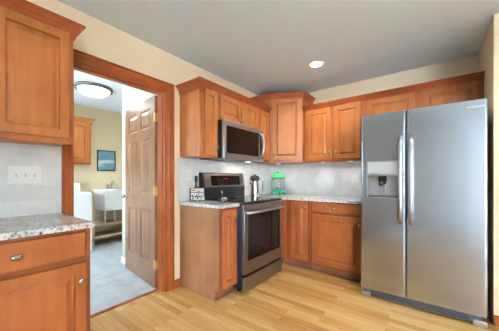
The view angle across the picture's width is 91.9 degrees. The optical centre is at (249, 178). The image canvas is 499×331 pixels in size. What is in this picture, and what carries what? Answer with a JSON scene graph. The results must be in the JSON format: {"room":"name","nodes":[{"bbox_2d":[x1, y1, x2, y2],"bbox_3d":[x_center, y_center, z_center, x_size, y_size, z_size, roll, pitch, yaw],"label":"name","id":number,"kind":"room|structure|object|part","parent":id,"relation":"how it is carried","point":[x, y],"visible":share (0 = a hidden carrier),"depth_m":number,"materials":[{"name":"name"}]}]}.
{"room":"kitchen","nodes":[
{"label":"kitchen","id":0,"kind":"room"},
{"bbox_2d":[74,104,121,231],"bbox_3d":[-3.326,-0.069,3.964,0.120,2.470,3.920,0,0,37],"label":"wall","id":1,"kind":"structure","parent":0,"point":[106,130],"depth_m":4.57,"materials":[{"name":"beige paint"}]},
{"bbox_2d":[74,116,94,164],"bbox_3d":[-3.079,-0.621,3.872,0.385,0.774,0.972,0,0,37],"label":"upper cabinet","id":2,"kind":"object","parent":1,"relation":"attached to","point":[82,126],"visible":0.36,"depth_m":4.02,"materials":[{"name":"brown wood"}]},
{"bbox_3d":[-2.840,-0.599,3.942,0.020,0.670,0.425,0,0,37],"label":"door","id":3,"kind":"part","parent":2,"relation":"part of","materials":[{"name":"brown wood"}]},
{"bbox_3d":[-2.994,-0.599,3.773,0.020,0.730,0.920,0,0,37],"label":"frame","id":4,"kind":"part","parent":2,"relation":"part of","materials":[{"name":"brown wood"}]},
{"bbox_3d":[-3.079,-0.962,3.872,0.385,0.092,0.972,0,0,37],"label":"crown molding","id":5,"kind":"part","parent":2,"relation":"part of","materials":[{"name":"brown wood"}]},
{"bbox_2d":[97,150,115,170],"bbox_3d":[-2.732,-0.338,4.625,0.021,0.390,0.324,0,0,37],"label":"framed picture","id":6,"kind":"object","parent":1,"relation":"attached to","point":[106,160],"visible":1,"depth_m":4.62,"materials":[{"name":"black plastic"}]},
{"bbox_2d":[122,85,157,257],"bbox_3d":[-0.864,-0.069,3.614,1.140,2.470,1.490,0,0,37],"label":"wall partition","id":7,"kind":"structure","parent":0,"point":[131,96],"depth_m":3.33,"materials":[{"name":"beige paint"}]},
{"bbox_2d":[27,0,257,279],"bbox_3d":[-3.017,-0.069,-0.246,0.120,2.470,11.000,0,0,37],"label":"wall","id":8,"kind":"structure","parent":0,"point":[99,39],"depth_m":2.29,"materials":[{"name":"beige paint"}]},
{"bbox_2d":[8,166,41,183],"bbox_3d":[-1.496,-0.024,1.619,0.016,0.118,0.170,0,0,37],"label":"switch plate","id":9,"kind":"object","parent":8,"relation":"attached to","point":[16,174],"visible":1,"depth_m":1.61,"materials":[{"name":"white plastic"}]},
{"bbox_2d":[0,142,61,217],"bbox_3d":[-1.903,0.009,1.107,0.009,0.486,1.703,0,0,37],"label":"backsplash","id":10,"kind":"structure","parent":8,"relation":"attached to","point":[16,200],"depth_m":1.65,"materials":[{"name":"tile"}]},
{"bbox_2d":[0,0,85,146],"bbox_3d":[-1.461,-0.606,1.376,0.385,0.774,0.798,0,0,37],"label":"upper cabinet","id":11,"kind":"object","parent":8,"relation":"attached to","point":[36,42],"visible":1,"depth_m":1.41,"materials":[{"name":"brown wood"}]},
{"bbox_3d":[-1.376,-0.584,1.278,0.020,0.730,0.745,0,0,37],"label":"frame","id":12,"kind":"part","parent":11,"relation":"part of","materials":[{"name":"brown wood"}]},
{"bbox_3d":[-1.461,-0.947,1.376,0.385,0.092,0.798,0,0,37],"label":"crown molding","id":13,"kind":"part","parent":11,"relation":"part of","materials":[{"name":"brown wood"}]},
{"bbox_2d":[61,144,71,215],"bbox_3d":[-1.363,0.103,1.805,0.022,2.126,0.061,0,0,37],"label":"trim","id":14,"kind":"structure","parent":8,"relation":"attached to","point":[66,149],"depth_m":1.80,"materials":[{"name":"brown wood"}]},
{"bbox_2d":[72,61,73,216],"bbox_3d":[-1.395,0.134,1.884,0.134,2.065,0.030,0,0,37],"label":"trim","id":15,"kind":"structure","parent":8,"relation":"attached to","point":[73,61],"depth_m":1.84,"materials":[{"name":"brown wood"}]},
{"bbox_2d":[73,49,173,94],"bbox_3d":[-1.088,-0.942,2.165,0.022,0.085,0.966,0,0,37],"label":"trim","id":16,"kind":"structure","parent":8,"relation":"attached to","point":[78,56],"depth_m":2.09,"materials":[{"name":"brown wood"}]},
{"bbox_2d":[90,288,159,317],"bbox_3d":[-1.184,1.165,2.229,0.040,0.010,0.820,0,0,37],"label":"trim","id":17,"kind":"structure","parent":8,"relation":"attached to","point":[157,289],"depth_m":2.24,"materials":[{"name":"brown wood"}]},
{"bbox_2d":[122,95,157,287],"bbox_3d":[-1.282,0.139,2.845,0.872,2.030,0.163,0,0,44],"label":"door","id":18,"kind":"structure","parent":8,"relation":"in","point":[141,120],"depth_m":2.77,"materials":[{"name":"brown wood"}]},
{"bbox_3d":[-1.420,-0.656,2.979,0.268,0.220,0.033,0,0,44],"label":"panel","id":19,"kind":"part","parent":18,"relation":"part of","materials":[{"name":"brown wood"}]},
{"bbox_3d":[-1.420,-0.136,2.979,0.268,0.620,0.033,0,0,44],"label":"panel","id":20,"kind":"part","parent":18,"relation":"part of","materials":[{"name":"brown wood"}]},
{"bbox_3d":[-1.420,0.634,2.979,0.268,0.560,0.033,0,0,44],"label":"panel","id":21,"kind":"part","parent":18,"relation":"part of","materials":[{"name":"brown wood"}]},
{"bbox_3d":[-1.156,-0.656,2.723,0.268,0.220,0.033,0,0,44],"label":"panel","id":22,"kind":"part","parent":18,"relation":"part of","materials":[{"name":"brown wood"}]},
{"bbox_3d":[-1.156,-0.136,2.723,0.268,0.620,0.033,0,0,44],"label":"panel","id":23,"kind":"part","parent":18,"relation":"part of","materials":[{"name":"brown wood"}]},
{"bbox_3d":[-1.156,0.634,2.723,0.268,0.560,0.033,0,0,44],"label":"panel","id":24,"kind":"part","parent":18,"relation":"part of","materials":[{"name":"brown wood"}]},
{"bbox_2d":[158,91,165,291],"bbox_3d":[-0.913,0.134,2.516,0.134,2.065,0.030,0,0,37],"label":"trim","id":25,"kind":"structure","parent":8,"relation":"attached to","point":[162,97],"depth_m":2.49,"materials":[{"name":"brown wood"}]},
{"bbox_2d":[166,86,173,291],"bbox_3d":[-0.821,0.091,2.515,0.022,2.150,0.085,0,0,37],"label":"trim","id":26,"kind":"structure","parent":8,"relation":"attached to","point":[170,92],"depth_m":2.51,"materials":[{"name":"brown wood"}]},
{"bbox_2d":[174,278,179,288],"bbox_3d":[-0.773,1.123,2.584,0.014,0.085,0.072,0,0,37],"label":"baseboard","id":27,"kind":"structure","parent":8,"relation":"attached to","point":[177,281],"depth_m":2.58,"materials":[{"name":"brown wood"}]},
{"bbox_2d":[186,170,191,179],"bbox_3d":[-0.674,-0.039,2.702,0.008,0.118,0.075,0,0,37],"label":"outlet","id":28,"kind":"object","parent":8,"relation":"attached to","point":[188,172],"visible":1,"depth_m":2.70,"materials":[{"name":"white plastic"}]},
{"bbox_2d":[175,76,220,158],"bbox_3d":[-0.542,-0.606,2.581,0.385,0.774,0.300,0,0,37],"label":"upper cabinet","id":29,"kind":"object","parent":8,"relation":"attached to","point":[198,95],"visible":1,"depth_m":2.50,"materials":[{"name":"brown wood"}]},
{"bbox_3d":[-0.542,-0.947,2.581,0.385,0.092,0.300,0,0,37],"label":"crown molding","id":30,"kind":"part","parent":29,"relation":"part of","materials":[{"name":"brown wood"}]},
{"bbox_3d":[-0.425,-0.584,2.524,0.020,0.730,0.246,0,0,37],"label":"frame","id":31,"kind":"part","parent":29,"relation":"part of","materials":[{"name":"brown wood"}]},
{"bbox_3d":[-0.398,-0.584,2.527,0.020,0.670,0.173,0,0,37],"label":"door","id":32,"kind":"part","parent":29,"relation":"part of","materials":[{"name":"brown wood"}]},
{"bbox_2d":[178,157,270,201],"bbox_3d":[-0.196,0.009,3.344,0.009,0.486,1.867,0,0,37],"label":"backsplash","id":33,"kind":"structure","parent":8,"relation":"attached to","point":[263,171],"depth_m":3.07,"materials":[{"name":"tile"}]},
{"bbox_2d":[217,86,261,128],"bbox_3d":[-0.219,-0.815,3.004,0.385,0.357,0.766,0,0,37],"label":"upper cabinet","id":34,"kind":"object","parent":8,"relation":"attached to","point":[233,106],"visible":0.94,"depth_m":2.85,"materials":[{"name":"brown wood"}]},
{"bbox_3d":[-0.117,-0.792,2.927,0.020,0.313,0.764,0,0,37],"label":"frame","id":35,"kind":"part","parent":34,"relation":"part of","materials":[{"name":"brown wood"}]},
{"bbox_3d":[-0.214,-0.787,2.767,0.020,0.263,0.352,0,0,37],"label":"door","id":36,"kind":"part","parent":34,"relation":"part of","materials":[{"name":"brown wood"}]},
{"bbox_2d":[198,119,264,162],"bbox_3d":[-0.167,-0.424,2.965,0.492,0.417,0.760,0,0,37],"label":"microwave","id":37,"kind":"object","parent":34,"relation":"attached to","point":[237,142],"visible":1,"depth_m":2.78,"materials":[{"name":"silver metal"}]},
{"bbox_3d":[-0.051,-0.426,2.877,0.034,0.414,0.760,0,0,37],"label":"frame","id":38,"kind":"part","parent":37,"relation":"part of","materials":[{"name":"silver metal"}]},
{"bbox_3d":[0.163,-0.426,3.128,0.003,0.354,0.074,0,0,37],"label":"control panel","id":39,"kind":"part","parent":37,"relation":"part of","materials":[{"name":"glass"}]},
{"bbox_3d":[0.162,-0.418,3.066,0.090,0.360,0.039,0,0,37],"label":"handle","id":40,"kind":"part","parent":37,"relation":"part of","materials":[{"name":"silver metal"}]},
{"bbox_3d":[-0.086,-0.947,2.903,0.051,0.092,0.766,0,0,37],"label":"crown molding","id":41,"kind":"part","parent":34,"relation":"part of","materials":[{"name":"brown wood"}]},
{"bbox_3d":[0.011,-0.787,3.063,0.020,0.263,0.352,0,0,37],"label":"door","id":42,"kind":"part","parent":34,"relation":"part of","materials":[{"name":"brown wood"}]},
{"bbox_2d":[247,104,271,162],"bbox_3d":[0.092,-0.606,3.412,0.385,0.774,0.259,0,0,37],"label":"upper cabinet","id":43,"kind":"object","parent":8,"relation":"attached to","point":[264,110],"visible":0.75,"depth_m":3.34,"materials":[{"name":"brown wood"}]},
{"bbox_3d":[0.194,-0.584,3.335,0.020,0.730,0.258,0,0,37],"label":"frame","id":44,"kind":"part","parent":43,"relation":"part of","materials":[{"name":"brown wood"}]},
{"bbox_3d":[0.210,-0.584,3.323,0.020,0.670,0.222,0,0,37],"label":"door","id":45,"kind":"part","parent":43,"relation":"part of","materials":[{"name":"brown wood"}]},
{"bbox_3d":[0.224,-0.947,3.311,0.051,0.092,0.258,0,0,37],"label":"crown molding","id":46,"kind":"part","parent":43,"relation":"part of","materials":[{"name":"brown wood"}]},
{"bbox_2d":[58,0,498,113],"bbox_3d":[-1.618,-1.354,-1.314,9.240,0.100,11.240,0,0,37],"label":"ceiling","id":47,"kind":"structure","parent":0,"point":[260,47],"depth_m":2.20,"materials":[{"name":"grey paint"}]},
{"bbox_2d":[74,81,112,97],"bbox_3d":[-2.224,-1.242,3.463,0.480,0.124,0.480,0,0,37],"label":"ceiling light","id":48,"kind":"object","parent":47,"relation":"attached to","point":[88,88],"visible":0.98,"depth_m":3.34,"materials":[{"name":"white glass"}]},
{"bbox_2d":[308,60,323,67],"bbox_3d":[0.764,-1.300,2.755,0.176,0.007,0.176,0,0,37],"label":"recessed light","id":49,"kind":"object","parent":47,"relation":"in","point":[314,64],"visible":1,"depth_m":2.75,"materials":[{"name":"white metal"}]},
{"bbox_2d":[90,237,498,330],"bbox_3d":[0.312,1.196,1.314,9.120,0.060,4.720,0,0,37],"label":"floor","id":50,"kind":"structure","parent":0,"point":[296,298],"depth_m":2.18,"materials":[{"name":"brown wood"}]},
{"bbox_2d":[0,228,89,330],"bbox_3d":[-1.333,0.725,1.318,0.656,0.883,0.630,0,0,37],"label":"base cabinet","id":51,"kind":"object","parent":50,"relation":"on","point":[45,278],"visible":0.96,"depth_m":1.23,"materials":[{"name":"brown wood"}]},
{"bbox_3d":[-1.085,0.369,1.125,0.028,0.028,0.044,0,0,37],"label":"knob","id":52,"kind":"part","parent":51,"relation":"part of","materials":[{"name":"silver metal"}]},
{"bbox_3d":[-1.102,0.369,1.142,0.020,0.138,0.578,0,0,37],"label":"drawer","id":53,"kind":"part","parent":51,"relation":"part of","materials":[{"name":"brown wood"}]},
{"bbox_3d":[-1.102,0.756,1.142,0.020,0.570,0.578,0,0,37],"label":"door","id":54,"kind":"part","parent":51,"relation":"part of","materials":[{"name":"brown wood"}]},
{"bbox_2d":[0,213,94,240],"bbox_3d":[-1.333,0.266,1.325,0.630,0.030,0.642,0,0,37],"label":"countertop","id":55,"kind":"structure","parent":51,"relation":"on","point":[31,225],"depth_m":1.31,"materials":[{"name":"stone"}]},
{"bbox_3d":[-0.927,0.571,1.333,0.028,0.042,0.030,0,0,37],"label":"knob","id":56,"kind":"part","parent":51,"relation":"part of","materials":[{"name":"silver metal"}]},
{"bbox_2d":[74,182,91,250],"bbox_3d":[-2.954,0.616,3.759,0.640,1.100,0.685,0,0,37],"label":"washing machine","id":57,"kind":"object","parent":50,"relation":"on","point":[82,200],"visible":0.13,"depth_m":3.76,"materials":[{"name":"white metal"}]},
{"bbox_3d":[-2.905,0.229,3.721,0.485,0.022,0.665,0,0,37],"label":"lid","id":58,"kind":"part","parent":57,"relation":"part of","materials":[{"name":"white metal"}]},
{"bbox_2d":[92,218,121,246],"bbox_3d":[-2.438,0.979,4.683,0.400,0.375,1.220,0,0,37],"label":"shelf","id":59,"kind":"object","parent":50,"relation":"on","point":[109,234],"visible":0.32,"depth_m":4.37,"materials":[{"name":"brown wood"}]},
{"bbox_3d":[-2.671,0.999,4.131,0.040,0.335,0.040,0,0,37],"label":"post","id":60,"kind":"part","parent":59,"relation":"part of","materials":[{"name":"brown wood"}]},
{"bbox_2d":[92,181,121,222],"bbox_3d":[-2.487,0.417,4.519,0.510,0.749,0.620,0,0,37],"label":"utility sink","id":61,"kind":"object","parent":59,"relation":"on","point":[107,199],"visible":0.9,"depth_m":4.29,"materials":[{"name":"white ceramic"}]},
{"bbox_2d":[92,188,121,210],"bbox_3d":[-2.487,0.384,4.519,0.510,0.365,0.620,0,0,37],"label":"basin","id":62,"kind":"object","parent":61,"relation":"in","point":[107,199],"depth_m":4.27,"materials":[{"name":"white ceramic"}]},
{"bbox_2d":[105,181,116,188],"bbox_3d":[-2.605,0.121,4.609,0.144,0.158,0.220,0,0,37],"label":"faucet","id":63,"kind":"object","parent":61,"relation":"on","point":[115,187],"depth_m":4.62,"materials":[{"name":"silver metal"}]},
{"bbox_3d":[-2.589,1.103,4.798,0.020,0.125,1.220,0,0,37],"label":"rail","id":64,"kind":"part","parent":59,"relation":"part of","materials":[{"name":"brown wood"}]},
{"bbox_2d":[180,205,236,300],"bbox_3d":[-0.417,0.725,2.518,0.656,0.883,0.246,0,0,37],"label":"base cabinet","id":65,"kind":"object","parent":50,"relation":"on","point":[208,236],"visible":0.85,"depth_m":2.38,"materials":[{"name":"brown wood"}]},
{"bbox_2d":[179,201,239,208],"bbox_3d":[-0.427,0.266,2.513,0.630,0.030,0.274,0,0,37],"label":"countertop","id":66,"kind":"structure","parent":65,"relation":"on","point":[209,204],"depth_m":2.41,"materials":[{"name":"stone"}]},
{"bbox_2d":[194,176,198,187],"bbox_3d":[-0.601,0.111,2.745,0.066,0.280,0.066,0,0,37],"label":"bottle","id":67,"kind":"object","parent":66,"relation":"on","point":[196,177],"visible":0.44,"depth_m":2.73,"materials":[{"name":"green glass"}]},
{"bbox_2d":[190,188,204,200],"bbox_3d":[-0.574,0.179,2.682,0.165,0.143,0.025,0,0,-21],"label":"sign","id":68,"kind":"object","parent":66,"relation":"on","point":[196,194],"visible":1,"depth_m":2.67,"materials":[{"name":"black paint"}]},
{"bbox_2d":[221,190,226,202],"bbox_3d":[-0.262,0.188,2.507,0.061,0.126,0.060,0,0,37],"label":"pot","id":69,"kind":"object","parent":66,"relation":"on","point":[223,199],"visible":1,"depth_m":2.49,"materials":[{"name":"silver glass"}]},
{"bbox_3d":[-0.202,0.674,2.354,0.020,0.783,0.246,0,0,37],"label":"frame","id":70,"kind":"part","parent":65,"relation":"part of","materials":[{"name":"brown wood"}]},
{"bbox_3d":[-0.192,0.672,2.334,0.020,0.737,0.183,0,0,37],"label":"door","id":71,"kind":"part","parent":65,"relation":"part of","materials":[{"name":"brown wood"}]},
{"bbox_2d":[199,172,283,292],"bbox_3d":[-0.063,0.548,2.893,0.744,1.235,0.760,0,0,37],"label":"range","id":72,"kind":"object","parent":50,"relation":"on","point":[259,219],"visible":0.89,"depth_m":2.70,"materials":[{"name":"silver metal"}]},
{"bbox_3d":[-0.292,0.026,3.084,0.030,0.120,0.531,0,0,37],"label":"control panel","id":73,"kind":"part","parent":72,"relation":"part of","materials":[{"name":"black glass"}]},
{"bbox_2d":[205,196,280,204],"bbox_3d":[-0.072,0.256,2.901,0.624,0.030,0.760,0,0,37],"label":"cooktop","id":74,"kind":"object","parent":72,"relation":"in","point":[242,200],"depth_m":2.76,"materials":[{"name":"grey glass"}]},
{"bbox_3d":[0.163,0.297,2.721,0.024,0.048,0.752,0,0,37],"label":"rail","id":75,"kind":"part","parent":72,"relation":"part of","materials":[{"name":"silver metal"}]},
{"bbox_3d":[0.167,0.649,2.718,0.034,0.650,0.752,0,0,37],"label":"oven door","id":76,"kind":"part","parent":72,"relation":"part of","materials":[{"name":"silver metal"}]},
{"bbox_3d":[0.167,1.074,2.718,0.034,0.148,0.752,0,0,37],"label":"drawer","id":77,"kind":"part","parent":72,"relation":"part of","materials":[{"name":"silver metal"}]},
{"bbox_3d":[0.184,0.606,2.705,0.001,0.350,0.526,0,0,37],"label":"glass","id":78,"kind":"part","parent":72,"relation":"part of","materials":[{"name":"black glass"}]},
{"bbox_3d":[0.206,0.348,2.688,0.068,0.027,0.688,0,0,37],"label":"handle","id":79,"kind":"part","parent":72,"relation":"part of","materials":[{"name":"silver metal"}]},
{"bbox_2d":[281,200,288,263],"bbox_3d":[0.368,0.725,3.571,0.631,0.883,0.820,0,0,37],"label":"cabinet filler","id":80,"kind":"object","parent":50,"relation":"on","point":[284,258],"visible":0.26,"depth_m":3.22,"materials":[{"name":"brown wood"}]},
{"bbox_3d":[0.424,0.674,3.158,0.041,0.783,0.231,0,0,37],"label":"frame","id":81,"kind":"part","parent":80,"relation":"part of","materials":[{"name":"brown wood"}]},
{"bbox_2d":[247,193,360,203],"bbox_3d":[0.754,0.266,3.271,1.588,0.030,0.812,0,0,37],"label":"countertop","id":82,"kind":"structure","parent":80,"relation":"on","point":[336,199],"depth_m":3.14,"materials":[{"name":"stone"}]},
{"bbox_2d":[248,174,262,196],"bbox_3d":[0.087,0.097,3.387,0.195,0.308,0.135,0,0,-23],"label":"urn","id":83,"kind":"object","parent":82,"relation":"on","point":[254,183],"visible":0.95,"depth_m":3.34,"materials":[{"name":"silver metal"}]},
{"bbox_3d":[0.080,-0.014,3.384,0.131,0.086,0.131,0,0,9],"label":"lid","id":84,"kind":"part","parent":83,"relation":"part of","materials":[{"name":"black plastic"}]},
{"bbox_2d":[250,181,259,196],"bbox_3d":[0.080,0.140,3.384,0.136,0.221,0.136,0,0,9],"label":"pot","id":85,"kind":"object","parent":83,"relation":"attached to","point":[254,191],"depth_m":3.33,"materials":[{"name":"silver metal"}]},
{"bbox_2d":[271,171,284,194],"bbox_3d":[0.451,0.071,3.768,0.226,0.362,0.226,0,0,-31],"label":"dispenser","id":86,"kind":"object","parent":82,"relation":"on","point":[277,181],"visible":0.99,"depth_m":3.69,"materials":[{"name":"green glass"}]},
{"bbox_3d":[0.451,-0.057,3.768,0.226,0.106,0.226,0,0,37],"label":"lid","id":87,"kind":"part","parent":86,"relation":"part of","materials":[{"name":"green plastic"}]},
{"bbox_3d":[0.451,0.089,3.768,0.204,0.187,0.204,0,0,37],"label":"glass","id":88,"kind":"part","parent":86,"relation":"part of","materials":[{"name":"white"}]},
{"bbox_2d":[287,200,312,269],"bbox_3d":[0.804,0.725,3.342,0.338,0.883,0.656,0,0,37],"label":"base cabinet","id":89,"kind":"object","parent":50,"relation":"on","point":[298,212],"visible":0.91,"depth_m":3.10,"materials":[{"name":"brown wood"}]},
{"bbox_3d":[0.642,0.672,3.099,0.225,0.737,0.020,0,0,37],"label":"door","id":90,"kind":"part","parent":89,"relation":"part of","materials":[{"name":"brown wood"}]},
{"bbox_2d":[311,201,360,281],"bbox_3d":[1.187,0.725,3.049,0.625,0.883,0.656,0,0,37],"label":"base cabinet","id":91,"kind":"object","parent":50,"relation":"on","point":[335,227],"visible":0.87,"depth_m":2.81,"materials":[{"name":"brown wood"}]},
{"bbox_3d":[1.012,0.356,2.817,0.573,0.110,0.020,0,0,37],"label":"drawer","id":92,"kind":"part","parent":91,"relation":"part of","materials":[{"name":"brown wood"}]},
{"bbox_2d":[361,98,487,327],"bbox_3d":[1.714,0.273,2.445,0.910,1.786,0.921,0,0,37],"label":"refrigerator","id":93,"kind":"object","parent":50,"relation":"on","point":[424,170],"visible":1,"depth_m":2.09,"materials":[{"name":"silver metal"}]},
{"bbox_3d":[1.282,-0.090,2.322,0.248,0.133,0.058,0,0,37],"label":"dispenser panel","id":94,"kind":"part","parent":93,"relation":"part of","materials":[{"name":"silver metal"}]},
{"bbox_3d":[1.269,0.011,2.305,0.268,0.356,0.016,0,0,37],"label":"dispenser frame","id":95,"kind":"part","parent":93,"relation":"part of","materials":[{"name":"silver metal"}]},
{"bbox_3d":[1.288,0.231,2.328,0.375,1.701,0.068,0,0,37],"label":"door","id":96,"kind":"part","parent":93,"relation":"part of","materials":[{"name":"silver metal"}]},
{"bbox_3d":[1.367,0.011,2.181,0.034,0.804,0.081,0,0,37],"label":"handle","id":97,"kind":"part","parent":93,"relation":"part of","materials":[{"name":"silver metal"}]},
{"bbox_3d":[1.433,0.011,2.131,0.034,0.804,0.081,0,0,37],"label":"handle","id":98,"kind":"part","parent":93,"relation":"part of","materials":[{"name":"silver metal"}]},
{"bbox_3d":[1.653,0.231,2.049,0.527,1.701,0.068,0,0,37],"label":"door","id":99,"kind":"part","parent":93,"relation":"part of","materials":[{"name":"silver metal"}]},
{"bbox_2d":[308,54,478,103],"bbox_3d":[1.377,-0.069,3.394,2.690,2.470,0.120,0,0,37],"label":"wall","id":100,"kind":"structure","parent":0,"point":[470,64],"depth_m":2.94,"materials":[{"name":"beige paint"}]},
{"bbox_2d":[251,91,315,164],"bbox_3d":[0.493,-0.706,3.600,0.794,0.974,0.626,0,0,37],"label":"upper cabinet","id":101,"kind":"object","parent":100,"relation":"attached to","point":[286,113],"visible":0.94,"depth_m":3.38,"materials":[{"name":"brown wood"}]},
{"bbox_3d":[0.494,-1.147,3.471,1.011,0.092,0.330,0,0,0],"label":"crown molding","id":102,"kind":"part","parent":101,"relation":"part of","materials":[{"name":"brown wood"}]},
{"bbox_3d":[0.523,-0.684,3.401,0.451,0.930,0.019,0,0,7],"label":"frame","id":103,"kind":"part","parent":101,"relation":"part of","materials":[{"name":"brown wood"}]},
{"bbox_3d":[0.521,-0.681,3.381,0.407,0.865,0.020,0,0,7],"label":"door","id":104,"kind":"part","parent":101,"relation":"part of","materials":[{"name":"brown wood"}]},
{"bbox_2d":[271,161,360,196],"bbox_3d":[1.012,0.009,3.592,1.611,0.486,0.009,0,0,37],"label":"backsplash","id":105,"kind":"structure","parent":100,"relation":"attached to","point":[323,179],"depth_m":3.55,"materials":[{"name":"tile"}]},
{"bbox_2d":[302,95,363,162],"bbox_3d":[1.151,-0.606,3.249,0.778,0.774,0.385,0,0,37],"label":"upper cabinet","id":106,"kind":"object","parent":100,"relation":"attached to","point":[331,129],"visible":0.97,"depth_m":3.12,"materials":[{"name":"brown wood"}]},
{"bbox_3d":[0.925,-0.584,3.236,0.342,0.670,0.020,0,0,37],"label":"door","id":107,"kind":"part","parent":106,"relation":"part of","materials":[{"name":"brown wood"}]},
{"bbox_3d":[1.050,-0.947,3.117,0.778,0.092,0.051,0,0,37],"label":"crown molding","id":108,"kind":"part","parent":106,"relation":"part of","materials":[{"name":"brown wood"}]},
{"bbox_3d":[1.222,-0.584,3.009,0.318,0.670,0.020,0,0,37],"label":"door","id":109,"kind":"part","parent":106,"relation":"part of","materials":[{"name":"brown wood"}]},
{"bbox_2d":[342,174,347,182],"bbox_3d":[1.325,0.001,3.342,0.072,0.115,0.008,0,0,37],"label":"outlet","id":110,"kind":"object","parent":100,"relation":"attached to","point":[344,176],"visible":1,"depth_m":3.34,"materials":[{"name":"white plastic"}]},
{"bbox_2d":[352,174,357,182],"bbox_3d":[1.428,0.001,3.263,0.072,0.115,0.008,0,0,37],"label":"outlet","id":111,"kind":"object","parent":100,"relation":"attached to","point":[354,176],"visible":1,"depth_m":3.26,"materials":[{"name":"white plastic"}]},
{"bbox_2d":[362,71,484,115],"bbox_3d":[1.876,-0.814,2.696,1.046,0.359,0.385,0,0,37],"label":"upper cabinet","id":112,"kind":"object","parent":100,"relation":"attached to","point":[467,87],"visible":0.6,"depth_m":2.51,"materials":[{"name":"brown wood"}]},
{"bbox_3d":[1.592,-0.786,2.727,0.467,0.265,0.020,0,0,37],"label":"door","id":113,"kind":"part","parent":112,"relation":"part of","materials":[{"name":"brown wood"}]},
{"bbox_3d":[1.996,-0.786,2.419,0.430,0.265,0.020,0,0,37],"label":"door","id":114,"kind":"part","parent":112,"relation":"part of","materials":[{"name":"brown wood"}]},
{"bbox_2d":[479,13,498,324],"bbox_3d":[3.656,-0.069,1.171,3.630,2.470,0.890,0,0,37],"label":"wall","id":115,"kind":"structure","parent":0,"point":[489,52],"depth_m":1.96,"materials":[{"name":"beige paint"}]},
{"bbox_2d":[494,315,498,326],"bbox_3d":[3.378,1.123,0.814,3.618,0.085,0.015,0,0,37],"label":"baseboard","id":116,"kind":"structure","parent":115,"relation":"attached to","point":[496,318],"depth_m":1.90,"materials":[{"name":"brown wood"}]}
]}

